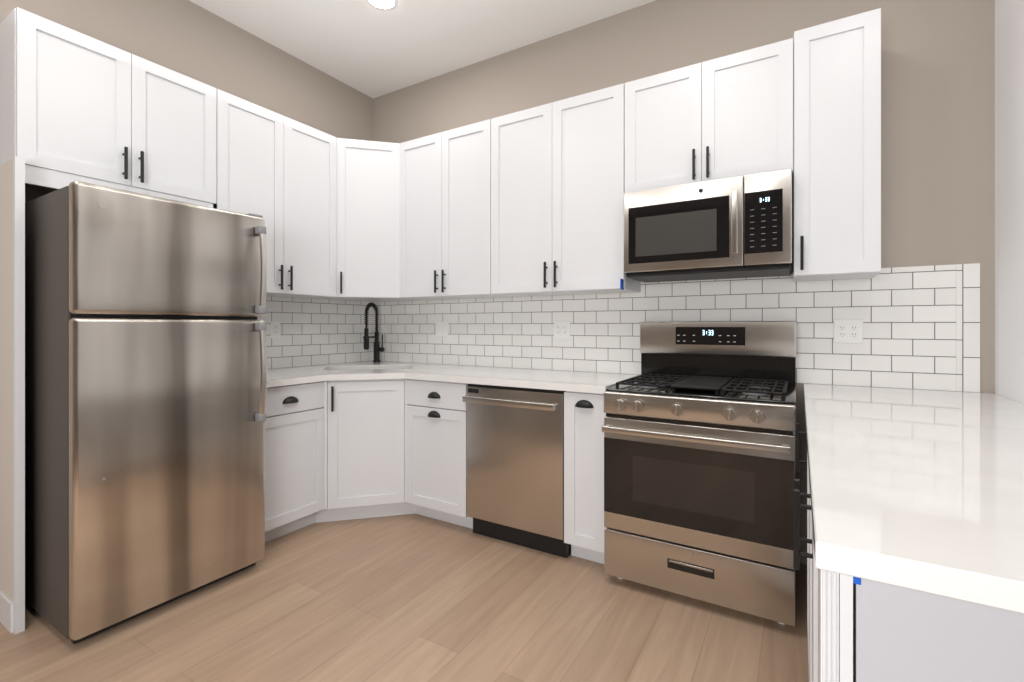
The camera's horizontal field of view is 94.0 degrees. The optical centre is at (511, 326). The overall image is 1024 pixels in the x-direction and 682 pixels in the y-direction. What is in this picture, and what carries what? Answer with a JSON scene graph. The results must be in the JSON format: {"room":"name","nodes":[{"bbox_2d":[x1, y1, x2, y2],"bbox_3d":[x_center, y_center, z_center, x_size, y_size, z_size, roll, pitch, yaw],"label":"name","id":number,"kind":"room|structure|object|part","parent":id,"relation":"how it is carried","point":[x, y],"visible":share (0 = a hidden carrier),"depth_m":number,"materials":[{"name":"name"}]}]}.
{"room":"kitchen","nodes":[
{"label":"kitchen","id":0,"kind":"room"},
{"bbox_2d":[0,158,12,601],"bbox_3d":[-2.124,0.269,1.988,0.410,1.862,0.020,0,0,31],"label":"wall","id":1,"kind":"structure","parent":0,"point":[6,379],"depth_m":1.93,"materials":[{"name":"beige paint"}]},
{"bbox_2d":[0,591,12,632],"bbox_3d":[-2.132,1.145,1.975,0.410,0.110,0.010,0,0,31],"label":"baseboard","id":2,"kind":"structure","parent":1,"relation":"attached to","point":[6,612],"depth_m":1.89,"materials":[{"name":"white wood"}]},
{"bbox_2d":[13,156,24,633],"bbox_3d":[-1.938,0.269,1.876,0.024,1.862,0.028,0,0,31],"label":"panel","id":3,"kind":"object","parent":1,"relation":"attached to","point":[18,394],"depth_m":1.87,"materials":[{"name":"white wood"}]},
{"bbox_2d":[0,0,372,368],"bbox_3d":[-2.755,-0.350,1.434,0.100,3.100,6.020,0,0,31],"label":"wall","id":4,"kind":"structure","parent":0,"point":[190,39],"depth_m":2.91,"materials":[{"name":"beige paint"}]},
{"bbox_2d":[0,7,216,208],"bbox_3d":[-1.932,-0.945,2.345,0.352,0.710,0.780,0,0,31],"label":"upper cabinet","id":5,"kind":"object","parent":4,"relation":"attached to","point":[76,106],"visible":0.9,"depth_m":2.17,"materials":[{"name":"white wood"}]},
{"bbox_2d":[217,89,336,297],"bbox_3d":[-1.528,-0.750,3.018,0.352,1.100,0.790,0,0,31],"label":"upper cabinet","id":6,"kind":"object","parent":4,"relation":"attached to","point":[277,171],"visible":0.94,"depth_m":2.95,"materials":[{"name":"white wood"}]},
{"bbox_2d":[257,296,372,368],"bbox_3d":[-1.525,0.043,3.376,0.008,0.487,1.406,0,0,31],"label":"backsplash","id":7,"kind":"structure","parent":4,"relation":"attached to","point":[318,331],"depth_m":3.50,"materials":[{"name":"tile"}]},
{"bbox_2d":[271,321,279,337],"bbox_3d":[-1.604,0.025,3.239,0.009,0.115,0.070,0,0,31],"label":"electrical outlet","id":8,"kind":"object","parent":7,"relation":"attached to","point":[275,329],"visible":1,"depth_m":3.23,"materials":[{"name":"white plastic"}]},
{"bbox_2d":[0,514,808,681],"bbox_3d":[0.095,1.250,-0.279,6.750,0.100,6.220,0,0,31],"label":"floor","id":9,"kind":"structure","parent":0,"point":[409,598],"depth_m":1.90,"materials":[{"name":"brown wood"}]},
{"bbox_2d":[25,181,266,643],"bbox_3d":[-1.706,0.326,2.229,0.819,1.746,0.735,0,0,31],"label":"fridge","id":10,"kind":"object","parent":9,"relation":"on","point":[145,373],"visible":1,"depth_m":1.94,"materials":[{"name":"grey metal"}]},
{"bbox_3d":[-1.214,-0.011,2.310,0.058,0.945,0.034,0,0,31],"label":"handle","id":11,"kind":"part","parent":10,"relation":"part of","materials":[{"name":"silver metal"}]},
{"bbox_2d":[265,381,323,542],"bbox_3d":[-1.489,0.762,2.817,0.642,0.873,0.465,0,0,31],"label":"base cabinet","id":12,"kind":"object","parent":9,"relation":"on","point":[294,461],"visible":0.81,"depth_m":2.70,"materials":[{"name":"white wood"}]},
{"bbox_2d":[316,379,415,522],"bbox_3d":[-0.994,0.762,3.330,0.962,0.873,0.952,0,0,31],"label":"base cabinet","id":13,"kind":"object","parent":9,"relation":"on","point":[364,448],"visible":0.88,"depth_m":2.92,"materials":[{"name":"white wood"}]},
{"bbox_2d":[267,361,640,393],"bbox_3d":[-0.555,0.394,2.795,2.250,0.212,1.400,0,0,31],"label":"countertop","id":14,"kind":"structure","parent":13,"relation":"on","point":[587,382],"depth_m":2.84,"materials":[{"name":"stone"}]},
{"bbox_2d":[363,302,383,361],"bbox_3d":[-1.105,0.051,3.757,0.096,0.472,0.200,0,0,31],"label":"faucet","id":15,"kind":"object","parent":14,"relation":"on","point":[378,349],"visible":1,"depth_m":3.80,"materials":[{"name":"black metal"}]},
{"bbox_2d":[406,379,472,528],"bbox_3d":[-0.312,0.762,3.101,0.470,0.873,0.642,0,0,31],"label":"base cabinet","id":16,"kind":"object","parent":9,"relation":"on","point":[436,449],"visible":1,"depth_m":2.85,"materials":[{"name":"white wood"}]},
{"bbox_2d":[462,384,569,557],"bbox_3d":[0.137,0.765,2.801,0.604,0.867,0.636,0,0,31],"label":"dishwasher","id":17,"kind":"object","parent":9,"relation":"on","point":[515,465],"visible":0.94,"depth_m":2.56,"materials":[{"name":"silver metal"}]},
{"bbox_2d":[564,391,605,563],"bbox_3d":[0.508,0.762,2.608,0.225,0.873,0.642,0,0,31],"label":"base cabinet","id":18,"kind":"object","parent":9,"relation":"on","point":[584,416],"visible":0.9,"depth_m":2.37,"materials":[{"name":"white wood"}]},
{"bbox_2d":[602,321,795,625],"bbox_3d":[0.916,0.588,2.291,0.770,1.225,0.745,0,0,31],"label":"range","id":19,"kind":"object","parent":9,"relation":"on","point":[699,428],"visible":1,"depth_m":2.05,"materials":[{"name":"silver metal"}]},
{"bbox_2d":[793,423,818,681],"bbox_3d":[1.047,0.762,1.057,0.726,0.873,1.210,0,0,31],"label":"base cabinet","id":20,"kind":"object","parent":9,"relation":"on","point":[813,615],"visible":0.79,"depth_m":1.02,"materials":[{"name":"white wood"}]},
{"bbox_2d":[803,383,1023,613],"bbox_3d":[1.234,0.306,1.338,0.699,0.036,2.055,0,0,31],"label":"countertop","id":21,"kind":"structure","parent":20,"relation":"on","point":[919,490],"depth_m":0.85,"materials":[{"name":"stone"}]},
{"bbox_2d":[819,569,1023,681],"bbox_3d":[0.737,0.762,0.505,0.690,0.873,0.051,0,0,31],"label":"base cabinet","id":22,"kind":"object","parent":9,"relation":"on","point":[871,631],"depth_m":0.62,"materials":[{"name":"white wood"}]},
{"bbox_2d":[853,576,860,584],"bbox_3d":[0.466,0.339,0.649,0.014,0.023,0.002,0,0,31],"label":"tape","id":23,"kind":"object","parent":22,"relation":"attached to","point":[856,580],"visible":0.36,"depth_m":0.65,"materials":[{"name":"blue"}]},
{"bbox_2d":[189,0,655,97],"bbox_3d":[0.095,-1.950,-0.279,6.750,0.100,6.220,0,0,31],"label":"ceiling","id":24,"kind":"structure","parent":0,"point":[364,47],"depth_m":3.06,"materials":[{"name":"white paint"}]},
{"bbox_2d":[366,0,397,10],"bbox_3d":[-0.758,-1.895,2.777,0.190,0.003,0.190,0,0,31],"label":"recessed light","id":25,"kind":"object","parent":24,"relation":"in","point":[381,4],"visible":1,"depth_m":2.81,"materials":[{"name":"white plastic"}]},
{"bbox_2d":[373,0,994,564],"bbox_3d":[1.671,-0.350,2.344,6.750,3.100,0.100,0,0,31],"label":"wall","id":26,"kind":"structure","parent":0,"point":[937,132],"depth_m":2.23,"materials":[{"name":"beige paint"}]},
{"bbox_2d":[310,138,420,301],"bbox_3d":[-1.055,-0.750,3.551,0.613,1.100,0.619,0,0,31],"label":"upper cabinet","id":27,"kind":"object","parent":26,"relation":"attached to","point":[367,221],"visible":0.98,"depth_m":3.35,"materials":[{"name":"white wood"}]},
{"bbox_3d":[-0.998,-0.750,3.332,0.426,1.095,0.055,0,0,-14],"label":"door","id":28,"kind":"part","parent":27,"relation":"part of","materials":[{"name":"white wood"}]},
{"bbox_2d":[399,119,512,299],"bbox_3d":[-0.398,-0.750,3.312,0.785,1.100,0.352,0,0,31],"label":"upper cabinet","id":29,"kind":"object","parent":26,"relation":"attached to","point":[444,214],"visible":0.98,"depth_m":3.17,"materials":[{"name":"white wood"}]},
{"bbox_2d":[491,83,640,296],"bbox_3d":[0.304,-0.750,2.890,0.855,1.100,0.352,0,0,31],"label":"upper cabinet","id":30,"kind":"object","parent":26,"relation":"attached to","point":[557,192],"visible":0.96,"depth_m":2.74,"materials":[{"name":"white wood"}]},
{"bbox_2d":[620,279,623,289],"bbox_3d":[0.585,-0.223,2.536,0.004,0.055,0.050,0,0,31],"label":"tape","id":31,"kind":"object","parent":30,"relation":"attached to","point":[622,284],"visible":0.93,"depth_m":2.54,"materials":[{"name":"blue"}]},
{"bbox_2d":[373,264,955,390],"bbox_3d":[0.402,0.007,3.044,3.637,0.559,0.008,0,0,31],"label":"backsplash","id":32,"kind":"structure","parent":26,"relation":"attached to","point":[907,315],"depth_m":2.61,"materials":[{"name":"tile"}]},
{"bbox_2d":[436,322,447,336],"bbox_3d":[-0.530,0.025,3.593,0.116,0.115,0.010,0,0,31],"label":"outlet","id":33,"kind":"object","parent":32,"relation":"attached to","point":[441,329],"visible":1,"depth_m":3.59,"materials":[{"name":"white plastic"}]},
{"bbox_2d":[554,321,569,338],"bbox_3d":[0.321,0.025,3.082,0.116,0.115,0.009,0,0,31],"label":"electrical outlet","id":34,"kind":"object","parent":32,"relation":"attached to","point":[561,329],"visible":1,"depth_m":3.08,"materials":[{"name":"white plastic"}]},
{"bbox_2d":[834,319,862,342],"bbox_3d":[1.621,0.025,2.301,0.116,0.115,0.009,0,0,31],"label":"electrical outlet","id":35,"kind":"object","parent":32,"relation":"attached to","point":[848,330],"visible":1,"depth_m":2.30,"materials":[{"name":"white plastic"}]},
{"bbox_2d":[625,38,793,192],"bbox_3d":[1.005,-0.998,2.469,0.780,0.604,0.352,0,0,31],"label":"upper cabinet","id":36,"kind":"object","parent":26,"relation":"attached to","point":[731,115],"visible":0.88,"depth_m":2.32,"materials":[{"name":"white wood"}]},
{"bbox_2d":[624,168,791,282],"bbox_3d":[0.991,-0.474,2.434,0.756,0.438,0.423,0,0,31],"label":"microwave","id":37,"kind":"object","parent":36,"relation":"attached to","point":[733,227],"visible":1,"depth_m":2.27,"materials":[{"name":"silver metal"}]},
{"bbox_2d":[794,8,880,281],"bbox_3d":[1.473,-0.775,2.185,0.315,1.100,0.356,0,0,31],"label":"upper cabinet","id":38,"kind":"object","parent":26,"relation":"attached to","point":[837,149],"visible":1,"depth_m":2.07,"materials":[{"name":"white wood"}]},
{"bbox_2d":[956,263,979,391],"bbox_3d":[1.994,0.007,2.087,0.076,0.559,0.008,0,0,31],"label":"trim","id":39,"kind":"structure","parent":26,"relation":"attached to","point":[967,327],"depth_m":2.08,"materials":[{"name":"tile"}]},
{"bbox_2d":[995,0,1023,403],"bbox_3d":[1.665,-0.350,1.257,0.120,3.100,1.770,0,0,31],"label":"wall","id":40,"kind":"structure","parent":0,"point":[1009,199],"depth_m":1.90,"materials":[{"name":"white paint"}]}
]}

